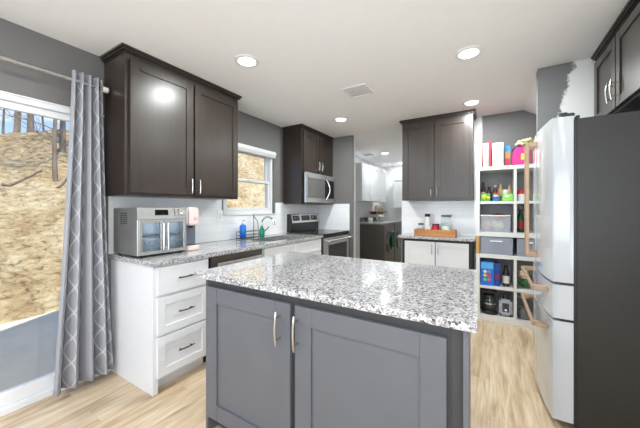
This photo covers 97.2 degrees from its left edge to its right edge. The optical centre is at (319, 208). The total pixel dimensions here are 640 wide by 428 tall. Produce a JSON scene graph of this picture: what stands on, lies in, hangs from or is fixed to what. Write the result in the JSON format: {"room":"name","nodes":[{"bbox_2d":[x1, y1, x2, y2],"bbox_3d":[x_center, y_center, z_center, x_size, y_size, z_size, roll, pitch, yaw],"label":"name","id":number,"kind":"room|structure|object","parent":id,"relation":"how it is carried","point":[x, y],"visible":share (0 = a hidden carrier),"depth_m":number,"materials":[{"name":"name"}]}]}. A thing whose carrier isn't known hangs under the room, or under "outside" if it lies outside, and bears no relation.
{"room":"kitchen","nodes":[
{"label":"kitchen","id":0,"kind":"room"},
{"bbox_2d":[0,129,264,324],"bbox_3d":[-5.805,-3.212,14.359,15.350,9.105,26.600,0,0,31],"label":"hill","id":1,"kind":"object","parent":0,"point":[32,210],"visible":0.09,"depth_m":4.91,"materials":[{"name":"beige soil"}]},
{"bbox_2d":[0,109,4,133],"bbox_3d":[-9.360,-3.518,8.245,2.154,3.490,2.884,0,0,25],"label":"bare tree","id":2,"kind":"object","parent":1,"relation":"on","point":[3,110],"visible":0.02,"depth_m":8.17,"materials":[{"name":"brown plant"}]},
{"bbox_2d":[13,111,20,132],"bbox_3d":[-7.727,-3.908,7.342,2.837,4.525,2.389,0,0,45],"label":"bare tree","id":3,"kind":"object","parent":1,"relation":"on","point":[16,128],"visible":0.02,"depth_m":7.08,"materials":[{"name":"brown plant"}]},
{"bbox_2d":[1,170,42,186],"bbox_3d":[-5.907,-0.611,5.603,0.069,0.404,0.636,0,0,13],"label":"fallen branch","id":4,"kind":"object","parent":1,"relation":"on","point":[34,173],"visible":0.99,"depth_m":5.54,"materials":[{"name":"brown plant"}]},
{"bbox_2d":[2,109,57,181],"bbox_3d":[-5.561,-2.546,6.006,2.570,4.132,2.543,0,0,25],"label":"bare tree","id":5,"kind":"object","parent":1,"relation":"on","point":[54,132],"visible":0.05,"depth_m":5.84,"materials":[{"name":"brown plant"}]},
{"bbox_2d":[27,114,33,131],"bbox_3d":[-7.669,-4.068,7.609,3.533,4.633,2.716,0,0,-11],"label":"bare tree","id":6,"kind":"object","parent":1,"relation":"on","point":[30,124],"visible":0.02,"depth_m":7.53,"materials":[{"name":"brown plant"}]},
{"bbox_2d":[56,178,66,187],"bbox_3d":[-5.336,-0.566,5.895,0.052,0.342,0.427,0,0,-12],"label":"fallen branch","id":7,"kind":"object","parent":1,"relation":"on","point":[65,180],"visible":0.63,"depth_m":5.80,"materials":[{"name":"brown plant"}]},
{"bbox_2d":[59,120,65,152],"bbox_3d":[-6.021,-3.393,6.620,2.736,4.442,3.123,0,0,0],"label":"bare tree","id":8,"kind":"object","parent":1,"relation":"on","point":[62,135],"visible":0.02,"depth_m":6.52,"materials":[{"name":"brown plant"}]},
{"bbox_2d":[0,18,382,320],"bbox_3d":[-1.099,0.055,3.243,0.149,2.430,10.820,0,0,31],"label":"wall","id":9,"kind":"structure","parent":0,"point":[17,42],"depth_m":2.22,"materials":[{"name":"grey paint"}]},
{"bbox_2d":[0,92,99,416],"bbox_3d":[-2.282,0.278,1.276,0.134,1.983,2.128,0,0,31],"label":"door","id":10,"kind":"structure","parent":9,"relation":"in","point":[17,397],"depth_m":1.83,"materials":[{"name":"white plastic"}]},
{"bbox_2d":[0,90,103,116],"bbox_3d":[-2.226,-0.710,1.231,0.016,0.010,2.230,0,0,31],"label":"trim","id":11,"kind":"structure","parent":9,"relation":"attached to","point":[13,94],"depth_m":1.83,"materials":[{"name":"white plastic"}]},
{"bbox_2d":[0,55,108,92],"bbox_3d":[-2.208,-0.877,1.149,0.130,0.065,2.288,0,0,31],"label":"curtain rod","id":12,"kind":"object","parent":9,"relation":"attached to","point":[104,89],"visible":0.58,"depth_m":1.81,"materials":[{"name":"silver metal"}]},
{"bbox_2d":[53,70,113,396],"bbox_3d":[-1.664,0.147,1.991,0.118,2.179,0.354,0,0,31],"label":"curtain","id":13,"kind":"object","parent":12,"relation":"hanging from","point":[84,339],"visible":1,"depth_m":1.99,"materials":[{"name":"fabric"}]},
{"bbox_2d":[100,43,241,199],"bbox_3d":[-1.228,-0.627,2.521,0.374,1.064,1.110,0,0,31],"label":"upper cabinet","id":14,"kind":"object","parent":9,"relation":"attached to","point":[170,131],"visible":0.99,"depth_m":2.23,"materials":[{"name":"brown wood"}]},
{"bbox_2d":[217,210,222,220],"bbox_3d":[-1.095,0.080,3.094,0.011,0.120,0.074,0,0,31],"label":"wall switch","id":15,"kind":"object","parent":9,"relation":"attached to","point":[219,212],"visible":1,"depth_m":3.09,"materials":[{"name":"white plastic"}]},
{"bbox_2d":[222,151,271,215],"bbox_3d":[-0.905,-0.340,3.538,0.147,0.839,0.905,0,0,31],"label":"window","id":16,"kind":"structure","parent":9,"relation":"in","point":[267,181],"depth_m":3.75,"materials":[{"name":"white plastic"}]},
{"bbox_2d":[238,143,275,158],"bbox_3d":[-0.839,-0.725,3.498,0.049,0.080,0.865,0,0,31],"label":"window blind","id":17,"kind":"object","parent":16,"relation":"attached to","point":[241,147],"visible":0.66,"depth_m":3.52,"materials":[{"name":"white plastic"}]},
{"bbox_2d":[282,124,333,204],"bbox_3d":[-0.146,-0.612,4.316,0.374,1.094,0.913,0,0,31],"label":"upper cabinet","id":18,"kind":"object","parent":9,"relation":"attached to","point":[305,148],"visible":0.98,"depth_m":4.01,"materials":[{"name":"brown wood"}]},
{"bbox_2d":[302,172,333,204],"bbox_3d":[-0.110,-0.288,4.313,0.418,0.443,0.822,0,0,31],"label":"microwave","id":19,"kind":"object","parent":18,"relation":"attached to","point":[317,189],"visible":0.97,"depth_m":4.15,"materials":[{"name":"silver metal"}]},
{"bbox_2d":[356,162,386,201],"bbox_3d":[1.107,-0.542,6.402,0.382,0.775,1.550,0,0,31],"label":"wall cabinet","id":20,"kind":"object","parent":9,"relation":"attached to","point":[370,180],"visible":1,"depth_m":6.08,"materials":[{"name":"white paint"}]},
{"bbox_2d":[369,211,387,213],"bbox_3d":[1.486,0.105,7.161,0.248,0.070,0.700,0,0,31],"label":"wall shelf","id":21,"kind":"object","parent":9,"relation":"attached to","point":[371,212],"visible":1,"depth_m":6.98,"materials":[{"name":"brown wood"}]},
{"bbox_2d":[0,261,574,427],"bbox_3d":[0.592,1.310,2.241,4.080,0.080,11.050,0,0,31],"label":"floor","id":22,"kind":"structure","parent":0,"point":[505,392],"depth_m":1.88,"materials":[{"name":"brown wood"}]},
{"bbox_2d":[111,258,208,395],"bbox_3d":[-1.249,0.831,2.231,0.654,0.877,0.439,0,0,31],"label":"base cabinet","id":23,"kind":"object","parent":22,"relation":"on","point":[158,314],"visible":0.88,"depth_m":2.04,"materials":[{"name":"white paint"}]},
{"bbox_2d":[203,248,262,362],"bbox_3d":[-0.959,0.832,2.675,0.635,0.874,0.608,0,0,31],"label":"dishwasher","id":24,"kind":"object","parent":22,"relation":"on","point":[227,259],"visible":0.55,"depth_m":2.46,"materials":[{"name":"black metal"}]},
{"bbox_2d":[262,238,320,256],"bbox_3d":[-0.521,0.831,3.438,0.654,0.877,1.138,0,0,31],"label":"base cabinet","id":25,"kind":"object","parent":22,"relation":"on","point":[313,246],"visible":0.22,"depth_m":3.31,"materials":[{"name":"white paint"}]},
{"bbox_2d":[108,233,322,266],"bbox_3d":[-0.804,0.373,2.988,0.633,0.034,2.228,0,0,31],"label":"countertop","id":26,"kind":"structure","parent":25,"relation":"on","point":[216,248],"depth_m":2.39,"materials":[{"name":"stone"}]},
{"bbox_2d":[114,208,186,257],"bbox_3d":[-1.333,0.174,2.242,0.402,0.361,0.377,0,0,31],"label":"toaster oven","id":27,"kind":"object","parent":26,"relation":"on","point":[139,232],"visible":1,"depth_m":2.14,"materials":[{"name":"silver metal"}]},
{"bbox_2d":[171,207,198,250],"bbox_3d":[-1.184,0.172,2.454,0.278,0.365,0.115,0,0,31],"label":"coffee machine","id":28,"kind":"object","parent":26,"relation":"on","point":[192,219],"visible":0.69,"depth_m":2.40,"materials":[{"name":"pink plastic"}]},
{"bbox_2d":[236,214,258,239],"bbox_3d":[-0.856,0.211,3.345,0.088,0.287,0.282,0,0,31],"label":"sink caddy","id":29,"kind":"object","parent":26,"relation":"on","point":[253,230],"visible":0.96,"depth_m":3.42,"materials":[{"name":"black metal"}]},
{"bbox_2d":[240,224,245,237],"bbox_3d":[-0.896,0.236,3.278,0.074,0.212,0.073,0,0,-18],"label":"dish soap bottle","id":30,"kind":"object","parent":29,"relation":"in","point":[242,226],"visible":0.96,"depth_m":3.25,"materials":[{"name":"blue plastic"}]},
{"bbox_2d":[259,222,264,237],"bbox_3d":[-0.714,0.263,3.472,0.070,0.185,0.068,0,0,31],"label":"bottle","id":31,"kind":"object","parent":26,"relation":"on","point":[261,231],"visible":1,"depth_m":3.45,"materials":[{"name":"teal plastic"}]},
{"bbox_2d":[261,216,274,230],"bbox_3d":[-0.635,0.225,3.529,0.248,0.261,0.130,0,0,31],"label":"faucet","id":32,"kind":"object","parent":26,"relation":"on","point":[271,218],"visible":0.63,"depth_m":3.48,"materials":[{"name":"silver metal"}]},
{"bbox_2d":[250,235,303,241],"bbox_3d":[-0.519,0.466,3.419,0.376,0.208,0.716,0,0,31],"label":"sink","id":33,"kind":"object","parent":26,"relation":"in","point":[282,237],"visible":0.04,"depth_m":3.67,"materials":[{"name":"silver metal"}]},
{"bbox_2d":[287,214,352,256],"bbox_3d":[0.019,0.677,4.267,0.702,1.185,0.806,0,0,31],"label":"electric range","id":34,"kind":"object","parent":22,"relation":"on","point":[333,242],"visible":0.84,"depth_m":4.20,"materials":[{"name":"silver glass"}]},
{"bbox_2d":[292,229,348,235],"bbox_3d":[0.027,0.354,4.262,0.545,0.019,0.806,0,0,31],"label":"cooktop","id":35,"kind":"object","parent":34,"relation":"in","point":[325,232],"depth_m":4.22,"materials":[{"name":"black glass"}]},
{"bbox_2d":[206,279,470,427],"bbox_3d":[0.109,0.829,1.580,1.329,0.881,0.871,0,0,31],"label":"kitchen island","id":36,"kind":"object","parent":22,"relation":"on","point":[274,360],"visible":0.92,"depth_m":1.20,"materials":[{"name":"wood"}]},
{"bbox_2d":[194,252,477,332],"bbox_3d":[0.115,0.371,1.603,1.391,0.030,0.880,0,0,31],"label":"island countertop","id":37,"kind":"structure","parent":36,"relation":"on","point":[441,296],"depth_m":1.36,"materials":[{"name":"stone"}]},
{"bbox_2d":[360,218,393,261],"bbox_3d":[1.139,0.740,6.039,0.785,1.059,0.680,0,0,31],"label":"washing machine","id":38,"kind":"object","parent":22,"relation":"on","point":[375,237],"visible":0.52,"depth_m":5.71,"materials":[{"name":"black metal"}]},
{"bbox_2d":[392,231,394,246],"bbox_3d":[1.525,0.645,5.935,0.053,0.330,0.210,0,0,31],"label":"towel","id":39,"kind":"object","parent":38,"relation":"hanging from","point":[393,232],"visible":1,"depth_m":5.93,"materials":[{"name":"fabric"}]},
{"bbox_2d":[363,217,401,261],"bbox_3d":[1.506,0.740,6.647,0.785,1.059,0.680,0,0,31],"label":"dryer","id":40,"kind":"object","parent":22,"relation":"on","point":[397,224],"visible":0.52,"depth_m":6.42,"materials":[{"name":"black metal"}]},
{"bbox_2d":[378,215,383,220],"bbox_3d":[1.446,0.231,6.660,0.146,0.133,0.146,0,0,31],"label":"tub","id":41,"kind":"object","parent":40,"relation":"on","point":[380,217],"visible":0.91,"depth_m":6.60,"materials":[{"name":"white plastic"}]},
{"bbox_2d":[402,238,473,269],"bbox_3d":[1.512,0.831,3.651,0.830,0.877,0.362,0,0,31],"label":"base cabinet","id":42,"kind":"object","parent":22,"relation":"on","point":[444,253],"visible":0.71,"depth_m":3.51,"materials":[{"name":"white paint"}]},
{"bbox_2d":[398,233,475,241],"bbox_3d":[1.505,0.373,3.660,0.902,0.034,0.338,0,0,31],"label":"countertop","id":43,"kind":"structure","parent":42,"relation":"on","point":[405,235],"depth_m":3.50,"materials":[{"name":"stone"}]},
{"bbox_2d":[414,228,456,237],"bbox_3d":[1.486,0.312,3.641,0.490,0.085,0.170,0,0,31],"label":"wooden tray","id":44,"kind":"object","parent":43,"relation":"on","point":[418,231],"visible":0.98,"depth_m":3.56,"materials":[{"name":"brown wood"}]},
{"bbox_2d":[425,214,429,229],"bbox_3d":[1.416,0.205,3.714,0.072,0.274,0.072,0,0,31],"label":"bottle","id":45,"kind":"object","parent":44,"relation":"in","point":[427,216],"visible":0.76,"depth_m":3.68,"materials":[{"name":"white ceramic"}]},
{"bbox_2d":[432,224,438,229],"bbox_3d":[1.489,0.270,3.633,0.092,0.146,0.092,0,0,31],"label":"candle jar","id":46,"kind":"object","parent":44,"relation":"in","point":[434,226],"visible":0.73,"depth_m":3.59,"materials":[{"name":"red glass"}]},
{"bbox_2d":[441,215,450,229],"bbox_3d":[1.601,0.212,3.577,0.124,0.261,0.124,0,0,31],"label":"glass canister","id":47,"kind":"object","parent":44,"relation":"on","point":[442,227],"visible":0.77,"depth_m":3.53,"materials":[{"name":"white"}]},
{"bbox_2d":[476,249,532,328],"bbox_3d":[2.214,0.892,3.213,0.750,0.754,0.386,0,0,31],"label":"cube shelf","id":48,"kind":"object","parent":22,"relation":"on","point":[514,262],"visible":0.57,"depth_m":3.21,"materials":[{"name":"white laminate"}]},
{"bbox_2d":[476,236,479,252],"bbox_3d":[1.829,0.415,3.267,0.036,0.199,0.080,0,0,31],"label":"wooden block","id":49,"kind":"object","parent":48,"relation":"on","point":[477,237],"visible":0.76,"depth_m":3.23,"materials":[{"name":"brown wood"}]},
{"bbox_2d":[481,260,493,285],"bbox_3d":[1.917,0.737,3.234,0.128,0.268,0.081,0,0,31],"label":"box","id":50,"kind":"object","parent":48,"relation":"on","point":[487,267],"visible":1,"depth_m":3.20,"materials":[{"name":"blue cardboard"}]},
{"bbox_2d":[481,288,497,314],"bbox_3d":[1.975,1.068,3.290,0.169,0.268,0.245,0,0,31],"label":"coffee maker","id":51,"kind":"object","parent":48,"relation":"on","point":[486,293],"visible":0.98,"depth_m":3.25,"materials":[{"name":"black plastic"}]},
{"bbox_2d":[481,236,512,255],"bbox_3d":[2.038,0.416,3.264,0.310,0.195,0.304,0,0,31],"label":"storage bin","id":52,"kind":"object","parent":48,"relation":"on","point":[489,245],"visible":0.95,"depth_m":3.15,"materials":[{"name":"grey fabric"}]},
{"bbox_2d":[476,164,532,237],"bbox_3d":[2.214,-0.079,3.213,0.750,0.787,0.386,0,0,31],"label":"cube shelf","id":53,"kind":"object","parent":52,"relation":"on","point":[513,175],"visible":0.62,"depth_m":3.28,"materials":[{"name":"white laminate"}]},
{"bbox_2d":[476,143,481,166],"bbox_3d":[1.881,-0.616,3.331,0.057,0.286,0.192,0,0,31],"label":"carton","id":54,"kind":"object","parent":53,"relation":"on","point":[478,145],"visible":0.99,"depth_m":3.25,"materials":[{"name":"white cardboard"}]},
{"bbox_2d":[481,182,485,193],"bbox_3d":[1.954,-0.197,3.376,0.053,0.227,0.052,0,0,31],"label":"bottle","id":55,"kind":"object","parent":53,"relation":"on","point":[483,190],"visible":0.66,"depth_m":3.36,"materials":[{"name":"black glass"}]},
{"bbox_2d":[481,193,489,200],"bbox_3d":[1.902,-0.128,3.241,0.095,0.087,0.084,0,0,31],"label":"snack packet","id":56,"kind":"object","parent":53,"relation":"on","point":[484,197],"visible":0.99,"depth_m":3.21,"materials":[{"name":"green plastic"}]},
{"bbox_2d":[483,143,488,166],"bbox_3d":[1.939,-0.611,3.296,0.058,0.276,0.191,0,0,31],"label":"carton","id":57,"kind":"object","parent":53,"relation":"on","point":[485,145],"visible":0.89,"depth_m":3.21,"materials":[{"name":"white cardboard"}]},
{"bbox_2d":[487,187,491,200],"bbox_3d":[2.007,-0.170,3.344,0.056,0.172,0.055,0,0,31],"label":"bottle","id":58,"kind":"object","parent":53,"relation":"on","point":[489,188],"visible":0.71,"depth_m":3.32,"materials":[{"name":"brown glass"}]},
{"bbox_2d":[489,141,490,166],"bbox_3d":[1.977,-0.621,3.277,0.022,0.296,0.185,0,0,31],"label":"carton","id":59,"kind":"object","parent":53,"relation":"on","point":[489,141],"visible":0.86,"depth_m":3.20,"materials":[{"name":"red cardboard"}]},
{"bbox_2d":[480,215,510,215],"bbox_3d":[2.036,0.169,3.280,0.290,0.189,0.286,0,0,31],"label":"bin","id":60,"kind":"object","parent":53,"relation":"on","point":[480,215],"visible":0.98,"depth_m":3.16,"materials":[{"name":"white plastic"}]},
{"bbox_2d":[482,219,492,229],"bbox_3d":[1.941,0.191,3.270,0.108,0.128,0.111,0,0,31],"label":"packet","id":61,"kind":"object","parent":60,"relation":"in","point":[487,225],"visible":1,"depth_m":3.24,"materials":[{"name":"white plastic"}]},
{"bbox_2d":[492,221,504,229],"bbox_3d":[2.030,0.195,3.208,0.119,0.109,0.106,0,0,31],"label":"packet","id":62,"kind":"object","parent":60,"relation":"in","point":[498,225],"visible":1,"depth_m":3.18,"materials":[{"name":"white plastic"}]},
{"bbox_3d":[2.037,0.189,3.326,0.107,0.113,0.097,0,0,31],"label":"packet","id":63,"kind":"object","parent":60,"relation":"in","visible":0},
{"bbox_2d":[490,213,505,220],"bbox_3d":[2.081,0.098,3.300,0.168,0.087,0.103,0,0,31],"label":"packet","id":64,"kind":"object","parent":63,"relation":"on","point":[497,218],"visible":0.86,"depth_m":3.27,"materials":[{"name":"white plastic"}]},
{"bbox_2d":[491,197,500,200],"bbox_3d":[2.000,-0.108,3.202,0.104,0.049,0.103,0,0,31],"label":"bowl","id":65,"kind":"object","parent":53,"relation":"on","point":[492,198],"visible":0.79,"depth_m":3.17,"materials":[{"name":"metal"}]},
{"bbox_2d":[492,142,503,165],"bbox_3d":[1.999,-0.604,3.170,0.104,0.263,0.067,0,0,31],"label":"carton","id":66,"kind":"object","parent":53,"relation":"on","point":[497,148],"visible":0.91,"depth_m":3.14,"materials":[{"name":"white cardboard"}]},
{"bbox_2d":[498,184,502,200],"bbox_3d":[2.093,-0.185,3.269,0.060,0.202,0.059,0,0,31],"label":"bottle","id":67,"kind":"object","parent":53,"relation":"on","point":[500,189],"visible":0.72,"depth_m":3.25,"materials":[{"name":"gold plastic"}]},
{"bbox_2d":[502,189,508,193],"bbox_3d":[2.094,-0.148,3.187,0.066,0.129,0.066,0,0,31],"label":"lidded jar","id":68,"kind":"object","parent":53,"relation":"on","point":[506,191],"visible":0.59,"depth_m":3.16,"materials":[{"name":"ceramic"}]},
{"bbox_2d":[504,146,509,165],"bbox_3d":[2.104,-0.584,3.168,0.052,0.223,0.122,0,0,31],"label":"carton","id":69,"kind":"object","parent":53,"relation":"on","point":[506,148],"visible":0.91,"depth_m":3.12,"materials":[{"name":"cardboard"}]},
{"bbox_2d":[502,194,512,200],"bbox_3d":[2.077,-0.122,3.124,0.096,0.077,0.054,0,0,31],"label":"bin","id":70,"kind":"object","parent":53,"relation":"on","point":[505,197],"visible":0.96,"depth_m":3.10,"materials":[{"name":"plastic"}]},
{"bbox_2d":[517,209,523,231],"bbox_3d":[2.243,0.137,3.155,0.073,0.252,0.072,0,0,31],"label":"bottle","id":71,"kind":"object","parent":53,"relation":"on","point":[520,219],"visible":0.84,"depth_m":3.13,"materials":[{"name":"green glass"}]},
{"bbox_2d":[517,190,523,200],"bbox_3d":[2.209,-0.142,3.094,0.082,0.117,0.082,0,0,31],"label":"tin","id":72,"kind":"object","parent":53,"relation":"on","point":[520,193],"visible":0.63,"depth_m":3.07,"materials":[{"name":"white metal"}]},
{"bbox_2d":[511,145,530,164],"bbox_3d":[2.208,-0.584,3.099,0.172,0.222,0.112,0,0,31],"label":"bag","id":73,"kind":"object","parent":53,"relation":"on","point":[517,158],"visible":0.66,"depth_m":3.07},
{"bbox_2d":[514,137,532,145],"bbox_3d":[2.234,-0.728,3.088,0.174,0.090,0.113,0,0,31],"label":"snack bag","id":74,"kind":"object","parent":73,"relation":"on","point":[523,142],"visible":0.77,"depth_m":3.06,"materials":[{"name":"yellow plastic"}]},
{"bbox_2d":[494,262,499,285],"bbox_3d":[2.015,0.743,3.213,0.055,0.256,0.096,0,0,31],"label":"carton","id":75,"kind":"object","parent":48,"relation":"on","point":[496,264],"visible":1,"depth_m":3.17,"materials":[{"name":"blue cardboard"}]},
{"bbox_2d":[499,295,511,316],"bbox_3d":[2.114,1.109,3.216,0.124,0.186,0.228,0,0,31],"label":"toaster","id":76,"kind":"object","parent":48,"relation":"on","point":[505,303],"visible":1,"depth_m":3.15,"materials":[{"name":"metal"}]},
{"bbox_2d":[502,265,509,286],"bbox_3d":[2.095,0.752,3.174,0.069,0.237,0.068,0,0,31],"label":"sauce bottle","id":77,"kind":"object","parent":48,"relation":"on","point":[505,275],"visible":1,"depth_m":3.15,"materials":[{"name":"black glass"}]},
{"bbox_2d":[515,238,532,256],"bbox_3d":[2.308,0.416,3.102,0.254,0.195,0.304,0,0,31],"label":"storage bin","id":78,"kind":"object","parent":48,"relation":"on","point":[519,242],"visible":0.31,"depth_m":3.03,"materials":[{"name":"grey fabric"}]},
{"bbox_2d":[518,294,529,319],"bbox_3d":[2.232,1.068,3.092,0.108,0.268,0.107,0,0,31],"label":"storage jar","id":79,"kind":"object","parent":48,"relation":"on","point":[522,313],"visible":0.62,"depth_m":3.06,"materials":[{"name":"clear glass"}]},
{"bbox_2d":[518,270,529,286],"bbox_3d":[2.243,0.759,3.089,0.112,0.200,0.087,0,0,8],"label":"bag","id":80,"kind":"object","parent":48,"relation":"on","point":[523,281],"visible":0.75,"depth_m":3.07,"materials":[{"name":"green plastic"}]},
{"bbox_2d":[521,111,639,427],"bbox_3d":[1.885,0.360,1.793,0.942,1.817,0.833,0,0,31],"label":"refrigerator","id":81,"kind":"object","parent":22,"relation":"on","point":[585,253],"visible":1,"depth_m":1.55,"materials":[{"name":"grey metal"}]},
{"bbox_2d":[0,0,628,166],"bbox_3d":[0.584,-0.945,2.228,3.800,0.670,10.820,0,0,31],"label":"ceiling","id":82,"kind":"structure","parent":0,"point":[307,51],"depth_m":1.99,"materials":[{"name":"white paint"}]},
{"bbox_2d":[234,54,259,67],"bbox_3d":[-0.574,-1.155,2.218,0.196,0.009,0.196,0,0,31],"label":"recessed light","id":83,"kind":"object","parent":82,"relation":"in","point":[244,60],"visible":1,"depth_m":2.20,"materials":[{"name":"white plastic"}]},
{"bbox_2d":[334,117,348,121],"bbox_3d":[0.274,-1.155,3.675,0.196,0.009,0.196,0,0,31],"label":"recessed light","id":84,"kind":"object","parent":82,"relation":"in","point":[338,119],"visible":1,"depth_m":3.66,"materials":[{"name":"white plastic"}]},
{"bbox_2d":[340,83,374,98],"bbox_3d":[0.375,-1.156,2.784,0.260,0.008,0.260,0,0,31],"label":"ceiling vent","id":85,"kind":"object","parent":82,"relation":"in","point":[360,90],"visible":1,"depth_m":2.78,"materials":[{"name":"white plastic"}]},
{"bbox_2d":[361,153,375,156],"bbox_3d":[1.042,-1.156,6.086,0.220,0.008,0.300,0,0,31],"label":"ceiling vent","id":86,"kind":"object","parent":82,"relation":"in","point":[367,154],"visible":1,"depth_m":6.05,"materials":[{"name":"white plastic"}]},
{"bbox_2d":[454,45,483,59],"bbox_3d":[1.108,-1.155,2.104,0.196,0.009,0.196,0,0,31],"label":"recessed light","id":87,"kind":"object","parent":82,"relation":"in","point":[470,52],"visible":1,"depth_m":2.09,"materials":[{"name":"white plastic"}]},
{"bbox_2d":[462,99,481,105],"bbox_3d":[1.661,-1.155,3.085,0.196,0.009,0.196,0,0,31],"label":"recessed light","id":88,"kind":"object","parent":82,"relation":"in","point":[471,102],"visible":1,"depth_m":3.07,"materials":[{"name":"white plastic"}]},
{"bbox_2d":[356,209,359,257],"bbox_3d":[0.324,0.642,4.809,0.690,1.255,0.169,0,0,31],"label":"wall","id":89,"kind":"structure","parent":0,"point":[357,210],"depth_m":4.64,"materials":[{"name":"grey paint"}]},
{"bbox_2d":[383,165,401,220],"bbox_3d":[2.430,0.055,7.508,1.790,2.430,0.130,0,0,31],"label":"wall","id":90,"kind":"structure","parent":0,"point":[392,172],"depth_m":7.72,"materials":[{"name":"white paint"}]},
{"bbox_2d":[393,178,401,208],"bbox_3d":[2.106,-0.395,7.406,0.320,0.790,0.377,0,0,31],"label":"upper cabinet","id":91,"kind":"object","parent":90,"relation":"attached to","point":[397,182],"visible":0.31,"depth_m":7.30,"materials":[{"name":"white paint"}]},
{"bbox_2d":[316,110,535,269],"bbox_3d":[1.581,0.055,3.881,3.800,2.430,0.120,0,0,31],"label":"wall","id":92,"kind":"structure","parent":0,"point":[508,128],"depth_m":3.85,"materials":[{"name":"grey paint"}]},
{"bbox_2d":[399,109,476,200],"bbox_3d":[1.509,-0.632,3.636,0.886,1.054,0.375,0,0,31],"label":"upper cabinet","id":93,"kind":"object","parent":92,"relation":"attached to","point":[438,150],"visible":1,"depth_m":3.48,"materials":[{"name":"brown wood"}]},
{"bbox_2d":[536,58,595,133],"bbox_3d":[2.221,0.055,2.144,0.910,2.430,0.095,0,0,31],"label":"wall","id":94,"kind":"structure","parent":0,"point":[568,87],"depth_m":2.25,"materials":[{"name":"grey paint"}]},
{"bbox_3d":[1.389,0.055,-0.253,0.140,2.430,7.400,0,0,31],"label":"wall","id":95,"kind":"structure","parent":0,"visible":0},
{"bbox_2d":[591,0,639,115],"bbox_3d":[2.072,-0.887,1.617,0.617,0.544,0.930,0,0,31],"label":"upper cabinet","id":96,"kind":"object","parent":95,"relation":"attached to","point":[617,56],"visible":0.95,"depth_m":1.71,"materials":[{"name":"brown wood"}]},
{"label":"outside","id":97,"kind":"structure","parent":0,"visible":0},
{"bbox_2d":[0,309,58,391],"bbox_3d":[1.395,1.400,9.960,2.505,0.140,27.500,0,0,31],"label":"patio","id":98,"kind":"structure","parent":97,"point":[28,346],"depth_m":2.68,"materials":[{"name":"concrete"}]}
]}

